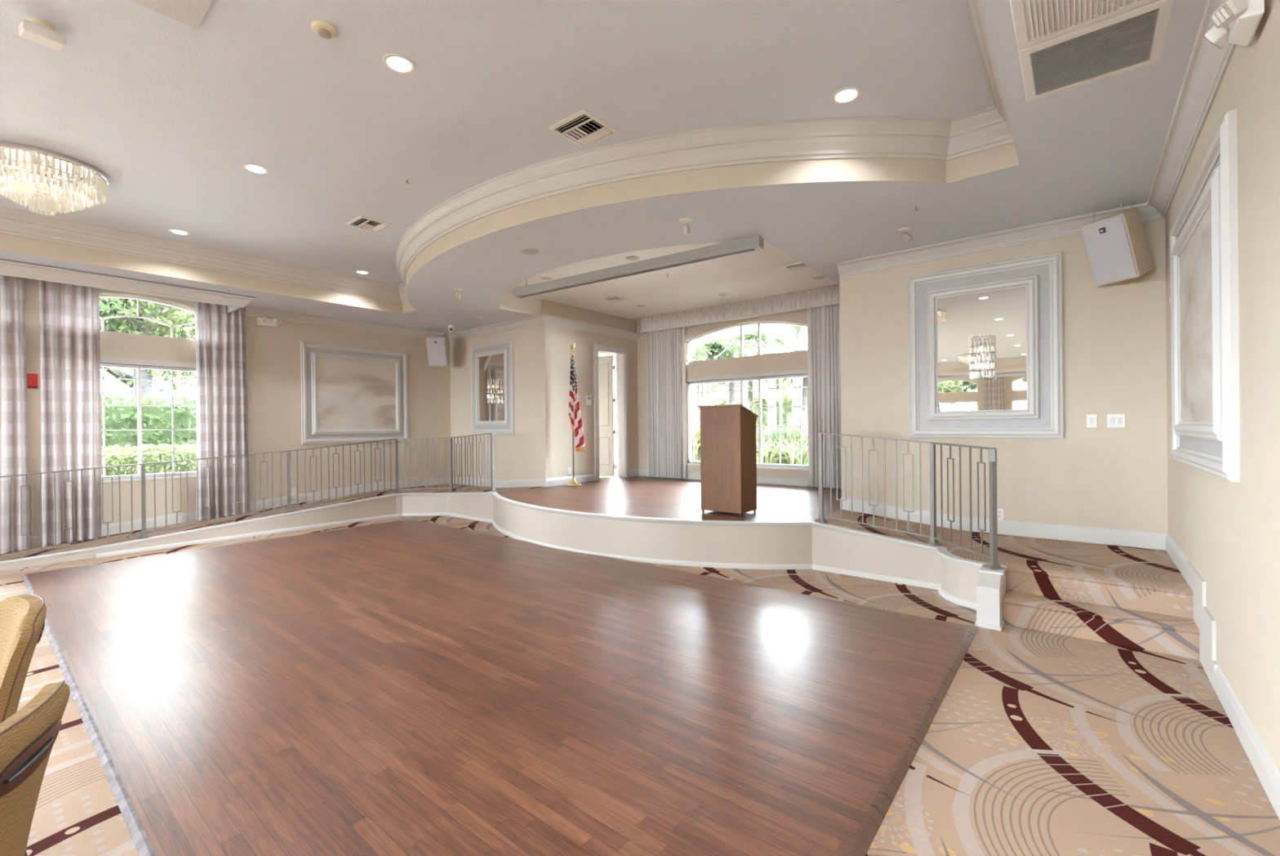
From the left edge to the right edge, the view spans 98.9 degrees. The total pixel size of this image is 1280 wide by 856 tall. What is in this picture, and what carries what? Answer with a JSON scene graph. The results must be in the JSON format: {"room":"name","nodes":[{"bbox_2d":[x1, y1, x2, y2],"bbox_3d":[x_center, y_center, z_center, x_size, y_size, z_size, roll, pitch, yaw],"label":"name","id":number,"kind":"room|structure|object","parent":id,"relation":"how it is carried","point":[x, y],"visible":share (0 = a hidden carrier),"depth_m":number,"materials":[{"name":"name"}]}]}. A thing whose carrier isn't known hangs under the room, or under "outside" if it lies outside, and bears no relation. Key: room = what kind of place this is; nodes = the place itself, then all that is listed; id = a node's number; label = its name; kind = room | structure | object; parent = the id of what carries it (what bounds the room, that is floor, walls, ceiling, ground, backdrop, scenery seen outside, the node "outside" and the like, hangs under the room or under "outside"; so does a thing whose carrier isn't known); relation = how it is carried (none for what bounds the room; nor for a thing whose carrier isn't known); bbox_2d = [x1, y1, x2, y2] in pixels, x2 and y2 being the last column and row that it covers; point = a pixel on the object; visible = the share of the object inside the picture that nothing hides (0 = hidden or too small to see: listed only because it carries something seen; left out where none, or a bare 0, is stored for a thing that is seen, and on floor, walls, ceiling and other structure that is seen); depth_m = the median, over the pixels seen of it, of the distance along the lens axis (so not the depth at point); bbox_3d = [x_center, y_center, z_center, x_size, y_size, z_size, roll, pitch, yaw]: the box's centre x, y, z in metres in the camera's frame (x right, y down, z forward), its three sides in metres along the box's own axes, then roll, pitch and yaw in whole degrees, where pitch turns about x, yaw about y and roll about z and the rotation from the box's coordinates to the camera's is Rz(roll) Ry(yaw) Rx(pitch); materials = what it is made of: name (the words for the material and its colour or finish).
{"room":"banquet hall","nodes":[
{"label":"banquet hall","id":0,"kind":"room"},
{"bbox_2d":[0,273,240,312],"bbox_3d":[-10.689,-1.935,2.209,0.710,0.530,15.050,0,0,39],"label":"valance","id":1,"kind":"structure","parent":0,"point":[229,308],"depth_m":7.19,"materials":[{"name":"paint"}]},
{"bbox_2d":[38,280,101,546],"bbox_3d":[-7.187,-0.354,6.910,0.125,3.616,0.542,0,0,39],"label":"curtain","id":2,"kind":"object","parent":1,"relation":"hanging from","point":[69,313],"visible":0.88,"depth_m":6.90,"materials":[{"name":"grey fabric"}]},
{"bbox_2d":[0,259,256,312],"bbox_3d":[-10.598,-1.741,2.219,0.798,0.134,15.178,0,0,39],"label":"crown molding","id":3,"kind":"structure","parent":1,"relation":"attached to","point":[6,267],"depth_m":6.79,"materials":[{"name":"white wood"}]},
{"bbox_2d":[195,301,249,519],"bbox_3d":[-6.202,-0.421,8.132,0.119,3.505,0.642,0,0,39],"label":"curtain","id":4,"kind":"object","parent":1,"relation":"hanging from","point":[221,357],"visible":0.83,"depth_m":8.13,"materials":[{"name":"grey fabric"}]},
{"bbox_2d":[99,297,195,404],"bbox_3d":[-13.736,-2.265,15.489,4.265,7.208,6.067,-1,0,26],"label":"tree","id":5,"kind":"object","parent":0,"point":[144,326],"visible":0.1,"depth_m":15.41,"materials":[{"name":"green plant"}]},
{"bbox_2d":[24,277,450,536],"bbox_3d":[-9.862,-0.386,3.959,0.220,3.950,18.790,0,0,39],"label":"wall","id":6,"kind":"structure","parent":0,"point":[273,353],"depth_m":8.81,"materials":[{"name":"paint"}]},
{"bbox_2d":[26,373,37,388],"bbox_3d":[-7.471,-0.576,6.728,0.030,0.175,0.086,0,0,39],"label":"fire alarm box","id":7,"kind":"object","parent":6,"relation":"attached to","point":[32,379],"visible":1,"depth_m":6.72,"materials":[{"name":"red plastic"}]},
{"bbox_2d":[0,293,496,557],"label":"railing","id":8,"kind":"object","parent":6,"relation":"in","point":[193,473],"depth_m":7.66,"materials":[{"name":"metal"}]},
{"bbox_2d":[257,316,281,327],"bbox_3d":[-5.847,-1.676,8.629,0.165,0.123,0.322,0,0,39],"label":"emergency light","id":9,"kind":"object","parent":6,"relation":"attached to","point":[263,321],"visible":1,"depth_m":8.63,"materials":[{"name":"white plastic"}]},
{"bbox_2d":[300,341,408,444],"bbox_3d":[-5.014,-0.591,9.753,0.057,1.705,1.840,0,0,39],"label":"wall art","id":10,"kind":"object","parent":6,"relation":"attached to","point":[349,393],"visible":0.98,"depth_m":9.66},
{"bbox_2d":[100,355,807,382],"bbox_3d":[-5.234,-0.882,1.835,9.860,0.140,21.500,0,0,39],"label":"ledges","id":11,"kind":"object","parent":6,"relation":"attached to","point":[114,360],"visible":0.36,"depth_m":9.07,"materials":[{"name":"beige paint"}]},
{"bbox_2d":[0,494,981,602],"bbox_3d":[-2.354,1.271,7.104,10.661,0.480,4.825,-1,0,3],"label":"wall","id":12,"kind":"structure","parent":0,"point":[768,544],"depth_m":5.97,"materials":[{"name":"white paint"}]},
{"bbox_2d":[13,473,595,551],"bbox_3d":[-4.538,1.213,8.047,2.916,0.635,8.166,0,0,39],"label":"baseboard","id":13,"kind":"structure","parent":12,"relation":"attached to","point":[113,528],"depth_m":9.43,"materials":[{"name":"white wood"}]},
{"bbox_2d":[0,491,985,568],"bbox_3d":[-2.351,1.261,7.078,10.618,0.489,4.819,-1,0,3],"label":"trim","id":14,"kind":"structure","parent":12,"relation":"attached to","point":[942,551],"depth_m":6.20,"materials":[{"name":"white wood"}]},
{"bbox_2d":[96,511,976,609],"bbox_3d":[-1.463,1.477,7.215,9.564,0.050,3.623,-1,0,13],"label":"trim","id":15,"kind":"structure","parent":12,"relation":"attached to","point":[943,593],"depth_m":6.12,"materials":[{"name":"white wood"}]},
{"bbox_2d":[974,562,1007,631],"bbox_3d":[2.687,1.276,4.179,0.164,0.382,0.460,0,0,39],"label":"trim","id":16,"kind":"structure","parent":12,"relation":"attached to","point":[991,584],"depth_m":4.04,"materials":[{"name":"white wood"}]},
{"bbox_2d":[449,299,555,488],"bbox_3d":[-2.768,-0.466,10.448,3.120,3.950,0.220,0,0,39],"label":"wall","id":17,"kind":"structure","parent":0,"point":[530,452],"depth_m":9.80,"materials":[{"name":"paint"}]},
{"bbox_2d":[470,338,515,433],"bbox_3d":[-2.797,-0.751,10.291,1.295,1.720,0.057,0,0,39],"label":"wall mirror","id":18,"kind":"object","parent":17,"relation":"attached to","point":[495,359],"visible":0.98,"depth_m":10.26,"materials":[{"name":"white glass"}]},
{"bbox_2d":[478,353,504,421],"bbox_3d":[-2.791,-0.751,10.300,0.825,1.250,0.012,0,0,39],"label":"mirror glass","id":19,"kind":"object","parent":18,"relation":"attached to","point":[491,366],"depth_m":10.30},
{"bbox_2d":[0,142,1019,333],"bbox_3d":[-4.078,-2.099,2.240,8.446,0.430,19.199,0,0,39],"label":"wall","id":20,"kind":"structure","parent":0,"point":[1004,156],"depth_m":4.80,"materials":[{"name":"paint"}]},
{"bbox_2d":[245,305,641,341],"bbox_3d":[-3.183,-1.839,10.106,6.789,0.134,2.446,-1,0,-13],"label":"crown molding","id":21,"kind":"structure","parent":20,"relation":"attached to","point":[255,311],"depth_m":9.83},
{"bbox_2d":[0,0,1013,302],"bbox_3d":[-5.287,-2.175,0.741,8.446,0.250,15.350,0,0,39],"label":"crown molding","id":22,"kind":"structure","parent":20,"relation":"attached to","point":[889,136],"depth_m":4.59,"materials":[{"name":"beige paint"}]},
{"bbox_2d":[0,475,1186,587],"bbox_3d":[-1.052,1.254,6.220,10.677,0.488,9.696,0,0,39],"label":"floor","id":23,"kind":"structure","parent":0,"point":[634,495],"depth_m":6.57,"materials":[{"name":"brown wood"}]},
{"bbox_2d":[565,343,584,486],"bbox_3d":[-1.149,-0.233,9.531,0.318,2.475,0.270,0,0,39],"label":"flag","id":24,"kind":"object","parent":23,"relation":"on","point":[575,414],"visible":1,"depth_m":9.52,"materials":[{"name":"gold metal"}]},
{"bbox_2d":[697,404,758,515],"bbox_3d":[1.044,0.361,6.428,0.558,1.256,0.427,0,0,39],"label":"lectern","id":25,"kind":"object","parent":23,"relation":"on","point":[728,446],"visible":1,"depth_m":6.26,"materials":[{"name":"brown wood"}]},
{"bbox_2d":[814,431,1004,568],"bbox_3d":[2.485,0.564,5.085,0.514,1.049,1.857,-1,0,-29],"label":"landing railing","id":26,"kind":"object","parent":23,"relation":"on","point":[993,563],"visible":1,"depth_m":5.06,"materials":[{"name":"grey metal"}]},
{"bbox_2d":[554,302,638,476],"bbox_3d":[-0.852,-0.485,10.515,0.220,3.950,2.290,0,0,39],"label":"wall","id":27,"kind":"structure","parent":0,"point":[584,461],"depth_m":10.09,"materials":[{"name":"paint"}]},
{"bbox_2d":[593,342,629,480],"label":"door","id":28,"kind":"structure","parent":27,"relation":"in","point":[604,399],"depth_m":11.10,"materials":[{"name":"wood"}]},
{"bbox_2d":[0,0,1206,333],"bbox_3d":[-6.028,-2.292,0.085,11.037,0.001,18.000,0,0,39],"label":"ceiling","id":29,"kind":"structure","parent":0,"point":[171,112],"depth_m":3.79,"materials":[{"name":"paint"}]},
{"bbox_2d":[18,17,66,51],"bbox_3d":[-3.440,-2.275,3.150,0.110,0.095,0.170,0,0,32],"label":"ceiling box","id":30,"kind":"object","parent":29,"relation":"attached to","point":[39,31],"visible":1,"depth_m":3.12,"materials":[{"name":"white plastic"}]},
{"bbox_2d":[0,141,109,215],"bbox_3d":[-5.259,-2.100,4.811,0.850,0.415,0.850,0,0,39],"label":"chandelier","id":31,"kind":"object","parent":29,"relation":"hanging from","point":[44,174],"visible":1,"depth_m":4.71,"materials":[{"name":"glass"}]},
{"bbox_2d":[130,0,212,29],"bbox_3d":[-2.636,-2.318,2.841,0.320,0.022,0.600,0,0,39],"label":"attic hatch","id":32,"kind":"object","parent":29,"relation":"attached to","point":[191,13],"visible":1,"depth_m":3.01,"materials":[{"name":"paint"}]},
{"bbox_2d":[168,228,190,235],"bbox_3d":[-5.430,-2.315,6.449,0.200,0.026,0.200,0,0,39],"label":"recessed light","id":33,"kind":"object","parent":29,"relation":"in","point":[180,232],"visible":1,"depth_m":6.44,"materials":[{"name":"white plastic"}]},
{"bbox_2d":[242,163,269,173],"bbox_3d":[-3.448,-2.332,4.909,0.200,0.026,0.200,0,0,39],"label":"recessed light","id":34,"kind":"object","parent":29,"relation":"in","point":[255,168],"visible":1,"depth_m":4.90,"materials":[{"name":"white plastic"}]},
{"bbox_2d":[311,19,337,39],"bbox_3d":[-1.845,-2.314,3.200,0.134,0.047,0.133,0,0,39],"label":"smoke detector","id":35,"kind":"object","parent":29,"relation":"attached to","point":[322,28],"visible":1,"depth_m":3.17,"materials":[{"name":"plastic"}]},
{"bbox_2d":[345,214,394,232],"bbox_3d":[-3.091,-2.325,6.259,0.380,0.017,0.380,0,0,39],"label":"ceiling vent","id":36,"kind":"object","parent":29,"relation":"in","point":[381,225],"visible":1,"depth_m":6.25,"materials":[{"name":"white plastic"}]},
{"bbox_2d":[382,53,416,74],"bbox_3d":[-1.549,-2.348,3.520,0.200,0.026,0.200,0,0,39],"label":"recessed light","id":37,"kind":"object","parent":29,"relation":"in","point":[397,64],"visible":1,"depth_m":3.51,"materials":[{"name":"white plastic"}]},
{"bbox_2d":[425,328,448,365],"bbox_3d":[-3.871,-1.544,10.497,0.541,0.711,0.541,0,0,39],"label":"speaker","id":38,"kind":"object","parent":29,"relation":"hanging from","point":[437,345],"visible":1,"depth_m":10.38},
{"bbox_2d":[426,337,447,365],"bbox_3d":[-3.859,-1.442,10.387,0.336,0.496,0.213,-1,0,-6],"label":"grille","id":39,"kind":"object","parent":38,"relation":"attached to","point":[437,348],"depth_m":10.38,"materials":[{"name":"plastic"}]},
{"bbox_2d":[453,288,462,299],"bbox_3d":[-2.513,-1.843,7.548,0.124,0.132,0.130,-1,0,-7],"label":"spotlight","id":40,"kind":"object","parent":29,"relation":"attached to","point":[457,294],"visible":1,"depth_m":7.54,"materials":[{"name":"white plastic"}]},
{"bbox_2d":[520,248,538,254],"bbox_3d":[-1.197,-1.916,5.944,0.200,0.006,0.198,0,0,39],"label":"ceiling speaker","id":41,"kind":"object","parent":29,"relation":"attached to","point":[526,251],"visible":1,"depth_m":5.93},
{"bbox_2d":[547,108,619,147],"bbox_3d":[-0.444,-2.348,4.317,0.400,0.017,0.400,0,0,39],"label":"ceiling vent","id":42,"kind":"object","parent":29,"relation":"in","point":[584,141],"visible":1,"depth_m":4.31,"materials":[{"name":"white plastic"}]},
{"bbox_2d":[679,217,693,235],"bbox_3d":[0.431,-1.866,5.094,0.124,0.135,0.124,0,0,39],"label":"spotlight","id":43,"kind":"object","parent":29,"relation":"attached to","point":[684,220],"visible":1,"depth_m":5.07,"materials":[{"name":"white plastic"}]},
{"bbox_2d":[831,86,861,104],"bbox_3d":[1.471,-2.378,3.904,0.200,0.026,0.200,0,0,39],"label":"recessed light","id":44,"kind":"object","parent":29,"relation":"in","point":[849,95],"visible":1,"depth_m":3.89,"materials":[{"name":"white glass"}]},
{"bbox_2d":[897,226,912,242],"bbox_3d":[2.604,-1.890,5.384,0.124,0.130,0.124,-1,0,-25],"label":"spotlight","id":45,"kind":"object","parent":29,"relation":"attached to","point":[906,236],"visible":1,"depth_m":5.36,"materials":[{"name":"white plastic"}]},
{"bbox_2d":[1009,0,1154,49],"bbox_3d":[1.988,-1.938,2.406,0.580,0.016,0.560,0,0,39],"label":"ceiling vent","id":46,"kind":"object","parent":29,"relation":"in","point":[1046,20],"visible":1,"depth_m":2.56,"materials":[{"name":"white plastic"}]},
{"bbox_2d":[1017,0,1173,102],"bbox_3d":[2.355,-1.944,2.861,0.580,0.015,0.570,0,0,39],"label":"ceiling vent","id":47,"kind":"object","parent":29,"relation":"in","point":[1120,43],"visible":1,"depth_m":2.82,"materials":[{"name":"white plastic"}]},
{"bbox_2d":[1080,198,1153,285],"bbox_3d":[4.230,-1.635,4.854,0.494,0.678,0.539,0,0,39],"label":"speaker","id":48,"kind":"object","parent":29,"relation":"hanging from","point":[1117,246],"visible":1,"depth_m":4.75},
{"bbox_2d":[1080,214,1137,284],"bbox_3d":[4.124,-1.552,4.814,0.200,0.503,0.323,-1,0,-17],"label":"grille","id":49,"kind":"object","parent":48,"relation":"attached to","point":[1111,243],"depth_m":4.77,"materials":[{"name":"fabric"}]},
{"bbox_2d":[598,351,615,361],"bbox_3d":[-1.495,-1.691,11.925,2.525,0.130,3.685,0,0,39],"label":"ceiling","id":50,"kind":"structure","parent":0,"point":[600,354],"depth_m":12.25,"materials":[{"name":"white paint"}]},
{"bbox_2d":[0,515,1279,855],"bbox_3d":[-4.830,1.544,1.532,11.037,0.001,21.700,0,0,39],"label":"floor","id":51,"kind":"structure","parent":0,"point":[1039,742],"depth_m":2.46,"materials":[{"name":"carpet"}]},
{"bbox_2d":[0,593,46,855],"bbox_3d":[-2.168,1.048,1.643,0.474,0.945,0.522,0,0,33],"label":"banquet chair","id":52,"kind":"object","parent":51,"relation":"on","point":[22,615],"visible":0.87,"depth_m":1.70,"materials":[{"name":"fabric"}]},
{"bbox_2d":[0,680,70,855],"bbox_3d":[-1.455,1.042,1.014,0.522,0.945,0.474,-1,0,-25],"label":"banquet chair","id":53,"kind":"object","parent":51,"relation":"on","point":[28,737],"visible":1,"depth_m":1.11,"materials":[{"name":"fabric"}]},
{"bbox_2d":[22,519,977,855],"bbox_3d":[-2.006,1.499,4.837,8.025,0.024,4.250,0,0,39],"label":"floor","id":54,"kind":"structure","parent":51,"relation":"on","point":[406,686],"depth_m":2.98,"materials":[{"name":"brown wood"}]},
{"bbox_2d":[506,239,838,320],"bbox_3d":[0.346,-2.218,8.178,5.500,0.001,4.600,0,0,39],"label":"ceiling","id":55,"kind":"structure","parent":0,"point":[757,273],"depth_m":8.40,"materials":[{"name":"paint"}]},
{"bbox_2d":[602,295,627,302],"bbox_3d":[-0.423,-2.207,9.376,0.320,0.017,0.320,0,0,39],"label":"ceiling vent","id":56,"kind":"object","parent":55,"relation":"in","point":[614,299],"visible":1,"depth_m":9.35,"materials":[{"name":"white plastic"}]},
{"bbox_2d":[514,235,764,297],"bbox_3d":[-0.230,-2.008,6.563,3.540,0.402,0.130,0,0,34],"label":"projector screen","id":57,"kind":"object","parent":55,"relation":"hanging from","point":[754,242],"visible":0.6,"depth_m":6.27,"materials":[{"name":"metal"}]},
{"bbox_2d":[782,262,809,271],"bbox_3d":[2.175,-2.229,7.564,0.320,0.017,0.320,0,0,39],"label":"ceiling vent","id":58,"kind":"object","parent":55,"relation":"in","point":[793,267],"visible":0.88,"depth_m":7.55,"materials":[{"name":"white plastic"}]},
{"bbox_2d":[636,309,808,477],"bbox_3d":[1.929,-0.511,9.885,5.340,3.950,0.220,0,0,39],"label":"wall","id":59,"kind":"structure","parent":0,"point":[793,360],"depth_m":10.16,"materials":[{"name":"paint"}]},
{"bbox_2d":[640,284,839,333],"bbox_3d":[1.868,-2.080,9.653,4.663,0.305,0.195,0,0,39],"label":"valance","id":60,"kind":"object","parent":59,"relation":"attached to","point":[803,300],"visible":0.86,"depth_m":9.56,"materials":[{"name":"beige fabric"}]},
{"bbox_2d":[646,327,681,478],"bbox_3d":[0.475,-0.523,10.774,0.820,3.000,0.080,0,0,39],"label":"drape","id":61,"kind":"object","parent":60,"relation":"hanging from","point":[664,346],"visible":0.99,"depth_m":10.76,"materials":[{"name":"grey fabric"}]},
{"bbox_2d":[681,327,686,477],"bbox_3d":[0.836,-0.521,10.530,0.103,2.970,0.040,0,0,39],"label":"lining","id":62,"kind":"object","parent":60,"relation":"hanging from","point":[683,341],"visible":0.96,"depth_m":10.51,"materials":[{"name":"white fabric"}]},
{"bbox_2d":[806,308,811,485],"bbox_3d":[2.783,-0.538,8.961,0.103,2.970,0.040,0,0,39],"label":"lining","id":63,"kind":"object","parent":60,"relation":"hanging from","point":[808,311],"visible":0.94,"depth_m":8.95,"materials":[{"name":"white fabric"}]},
{"bbox_2d":[809,303,841,488],"bbox_3d":[3.181,-0.546,8.593,1.012,3.000,0.078,0,0,39],"label":"drape","id":64,"kind":"object","parent":60,"relation":"hanging from","point":[824,320],"visible":0.48,"depth_m":8.76,"materials":[{"name":"grey fabric"}]},
{"bbox_2d":[686,320,808,470],"bbox_3d":[1.887,-0.598,9.867,2.540,2.605,0.180,0,0,39],"label":"window","id":65,"kind":"structure","parent":59,"relation":"in","point":[759,388],"depth_m":9.74,"materials":[{"name":"plastic"}]},
{"bbox_2d":[840,218,1168,533],"bbox_3d":[3.673,-0.521,5.711,3.057,3.950,0.220,0,0,39],"label":"wall","id":66,"kind":"structure","parent":0,"point":[1102,476],"depth_m":5.25,"materials":[{"name":"paint"}]},
{"bbox_2d":[629,468,1188,579],"bbox_3d":[1.911,0.963,7.589,7.737,0.260,3.400,0,0,39],"label":"baseboard","id":67,"kind":"structure","parent":66,"relation":"attached to","point":[1158,540],"depth_m":5.43,"materials":[{"name":"white wood"}]},
{"bbox_2d":[907,250,1064,438],"bbox_3d":[3.515,-0.790,5.658,1.365,1.792,0.057,0,0,39],"label":"wall mirror","id":68,"kind":"object","parent":66,"relation":"attached to","point":[1019,301],"visible":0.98,"depth_m":5.61,"materials":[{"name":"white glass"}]},
{"bbox_2d":[937,286,1026,410],"bbox_3d":[3.522,-0.790,5.666,0.805,1.232,0.012,0,0,39],"label":"mirror glass","id":69,"kind":"object","parent":68,"relation":"attached to","point":[1001,312],"depth_m":5.64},
{"bbox_2d":[997,508,1003,519],"bbox_3d":[3.667,0.880,5.582,0.070,0.115,0.010,0,0,39],"label":"wall plate","id":70,"kind":"object","parent":66,"relation":"attached to","point":[1000,511],"visible":0.69,"depth_m":5.57,"materials":[{"name":"white plastic"}]},
{"bbox_2d":[835,0,1236,276],"bbox_3d":[-2.503,-1.825,-1.760,2.837,0.134,19.145,0,0,39],"label":"crown molding","id":71,"kind":"structure","parent":66,"relation":"attached to","point":[1207,64],"depth_m":4.22,"materials":[{"name":"white wood"}]},
{"bbox_2d":[1086,413,1097,427],"bbox_3d":[4.227,-0.065,5.119,0.075,0.122,0.013,0,0,39],"label":"wall plate","id":72,"kind":"object","parent":66,"relation":"attached to","point":[1091,420],"visible":1,"depth_m":5.11,"materials":[{"name":"white plastic"}]},
{"bbox_2d":[1106,413,1124,426],"bbox_3d":[4.360,-0.066,5.011,0.125,0.122,0.013,0,0,39],"label":"wall plate","id":73,"kind":"object","parent":66,"relation":"attached to","point":[1113,420],"visible":1,"depth_m":5.01,"materials":[{"name":"white plastic"}]},
{"bbox_2d":[1001,560,1199,659],"bbox_3d":[3.256,1.278,3.948,1.097,0.386,0.485,0,0,39],"label":"steps","id":74,"kind":"structure","parent":0,"point":[1144,614],"depth_m":3.84,"materials":[{"name":"carpet"}]},
{"bbox_2d":[1164,0,1279,772],"bbox_3d":[-1.300,-0.458,-2.717,0.220,3.950,19.145,0,0,39],"label":"wall","id":75,"kind":"structure","parent":0,"point":[1228,531],"depth_m":2.41,"materials":[{"name":"paint"}]},
{"bbox_2d":[1186,560,1218,689],"bbox_3d":[3.538,1.199,3.454,0.017,0.522,1.040,0,0,39],"label":"baseboard","id":76,"kind":"structure","parent":75,"relation":"attached to","point":[1202,617],"depth_m":3.34,"materials":[{"name":"white wood"}]},
{"bbox_2d":[1169,109,1239,481],"bbox_3d":[3.464,-0.637,3.412,0.057,1.775,2.030,0,0,39],"label":"wall mirror","id":77,"kind":"object","parent":75,"relation":"attached to","point":[1204,237],"visible":1,"depth_m":3.05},
{"bbox_2d":[1203,0,1264,48],"bbox_3d":[2.453,-1.670,2.271,0.144,0.107,0.280,0,0,39],"label":"emergency light","id":78,"kind":"object","parent":75,"relation":"attached to","point":[1243,17],"visible":1,"depth_m":2.22,"materials":[{"name":"white plastic"}]},
{"bbox_2d":[1214,665,1279,819],"bbox_3d":[-2.077,1.454,-3.514,0.016,0.145,16.900,0,0,39],"label":"baseboard","id":79,"kind":"structure","parent":75,"relation":"attached to","point":[1265,768],"depth_m":2.41,"materials":[{"name":"white wood"}]},
{"label":"outside","id":80,"kind":"structure","parent":0,"visible":0},
{"bbox_2d":[599,436,617,477],"bbox_3d":[-4.633,1.378,10.171,100.000,0.300,90.000,0,0,39],"label":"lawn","id":81,"kind":"structure","parent":80,"point":[615,437],"depth_m":20.43,"materials":[{"name":"white"}]},
{"bbox_2d":[99,297,136,332],"bbox_3d":[-17.520,-2.486,10.819,11.091,7.689,6.399,-1,0,-38],"label":"tree","id":82,"kind":"object","parent":81,"relation":"on","point":[109,322],"visible":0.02,"depth_m":14.77,"materials":[{"name":"green plant"}]},
{"bbox_2d":[98,297,147,331],"bbox_3d":[-14.815,-2.735,12.902,5.028,8.129,6.418,-1,0,-16],"label":"tree","id":83,"kind":"object","parent":81,"relation":"on","point":[103,307],"visible":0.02,"depth_m":13.62,"materials":[{"name":"green plant"}]},
{"bbox_2d":[100,302,195,404],"bbox_3d":[-17.696,-2.327,18.862,6.294,7.402,10.040,-1,0,26],"label":"tree","id":84,"kind":"object","parent":81,"relation":"on","point":[111,371],"visible":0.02,"depth_m":19.05,"materials":[{"name":"green plant"}]},
{"bbox_2d":[691,410,700,461],"bbox_3d":[1.126,0.324,13.588,2.936,1.683,3.143,0,0,39],"label":"shrub","id":85,"kind":"object","parent":81,"relation":"on","point":[697,448],"visible":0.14,"depth_m":13.15,"materials":[{"name":"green plant"}]},
{"bbox_2d":[690,337,757,460],"bbox_3d":[2.088,-0.869,18.096,3.389,4.036,3.447,-1,0,-37],"label":"palm tree","id":86,"kind":"object","parent":81,"relation":"on","point":[694,348],"visible":0.29,"depth_m":17.54,"materials":[{"name":"green plant"}]},
{"bbox_2d":[693,328,794,404],"bbox_3d":[3.063,-1.106,18.404,3.838,4.489,3.771,0,0,39],"label":"palm tree","id":87,"kind":"object","parent":81,"relation":"on","point":[753,335],"visible":0.35,"depth_m":17.67,"materials":[{"name":"green plant"}]},
{"bbox_2d":[702,377,791,412],"bbox_3d":[3.908,-0.653,20.420,3.465,3.558,3.680,-1,0,24],"label":"palm tree","id":88,"kind":"object","parent":81,"relation":"on","point":[749,394],"visible":0.15,"depth_m":20.40,"materials":[{"name":"green plant"}]},
{"bbox_2d":[713,393,791,440],"bbox_3d":[7.556,-0.096,20.940,10.814,2.778,1.462,0,0,39],"label":"hedge","id":89,"kind":"object","parent":81,"relation":"on","point":[786,411],"visible":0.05,"depth_m":22.29,"materials":[{"name":"green plant"}]},
{"bbox_2d":[698,338,807,461],"bbox_3d":[3.526,-0.616,13.851,7.710,3.516,0.060,0,0,39],"label":"screen enclosure","id":90,"kind":"object","parent":81,"relation":"on","point":[737,340],"visible":0.13,"depth_m":14.56,"materials":[{"name":"metal"}]},
{"bbox_2d":[721,323,802,437],"bbox_3d":[3.459,-1.601,14.937,3.338,5.484,2.905,-1,0,-30],"label":"palm tree","id":91,"kind":"object","parent":81,"relation":"on","point":[771,393],"visible":0.05,"depth_m":14.80,"materials":[{"name":"green plant"}]},
{"bbox_2d":[755,418,807,463],"bbox_3d":[3.151,0.441,13.057,2.752,1.412,2.308,0,0,39],"label":"shrub","id":92,"kind":"object","parent":81,"relation":"on","point":[784,433],"visible":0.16,"depth_m":12.82,"materials":[{"name":"green plant"}]},
{"bbox_2d":[755,429,808,463],"bbox_3d":[2.711,0.591,11.891,1.861,1.125,1.995,0,0,39],"label":"shrub","id":93,"kind":"object","parent":81,"relation":"on","point":[767,454],"visible":0.39,"depth_m":11.72,"materials":[{"name":"green plant"}]},
{"bbox_2d":[762,432,808,464],"bbox_3d":[3.257,0.624,11.859,1.711,1.048,2.135,-1,0,-9],"label":"shrub","id":94,"kind":"object","parent":81,"relation":"on","point":[792,459],"visible":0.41,"depth_m":11.60,"materials":[{"name":"green plant"}]},
{"bbox_2d":[770,415,808,464],"bbox_3d":[4.038,0.391,13.190,2.656,1.494,3.077,-1,0,-19],"label":"shrub","id":95,"kind":"object","parent":81,"relation":"on","point":[797,430],"visible":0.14,"depth_m":13.04,"materials":[{"name":"green plant"}]},
{"bbox_2d":[774,323,804,440],"bbox_3d":[4.982,-1.858,16.188,3.531,5.965,3.615,-1,0,-12],"label":"palm tree","id":96,"kind":"object","parent":81,"relation":"on","point":[799,335],"visible":0.02,"depth_m":16.17,"materials":[{"name":"green plant"}]},
{"bbox_2d":[775,376,807,437],"bbox_3d":[5.540,-0.587,18.634,2.854,3.401,2.659,0,0,39],"label":"palm tree","id":97,"kind":"object","parent":81,"relation":"on","point":[804,416],"visible":0.07,"depth_m":18.52,"materials":[{"name":"green plant"}]},
{"bbox_3d":[-11.889,1.285,12.167,2.600,0.020,20.000,0,0,39],"label":"planting bed","id":98,"kind":"object","parent":81,"relation":"on","visible":0},
{"bbox_2d":[101,393,196,453],"bbox_3d":[-12.364,0.269,13.180,1.578,2.228,17.168,0,0,39],"label":"hedge","id":99,"kind":"object","parent":98,"relation":"on","point":[117,417],"visible":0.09,"depth_m":13.16,"materials":[{"name":"green plant"}]},
{"bbox_2d":[101,441,196,475],"bbox_3d":[-11.198,0.840,12.233,1.155,1.046,17.122,0,0,39],"label":"hedge","id":100,"kind":"object","parent":98,"relation":"on","point":[112,460],"visible":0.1,"depth_m":12.17,"materials":[{"name":"green plant"}]},
{"bbox_3d":[-8.229,-0.540,5.923,0.180,2.540,1.840,0,0,39],"label":"window","id":101,"kind":"structure","parent":0,"visible":0},
{"bbox_2d":[0,274,30,553],"bbox_3d":[-7.630,-0.321,6.362,0.114,3.672,0.692,0,0,39],"label":"curtain","id":102,"kind":"object","parent":101,"relation":"hanging from","point":[14,447],"visible":0.87,"depth_m":6.55,"materials":[{"name":"grey fabric"}]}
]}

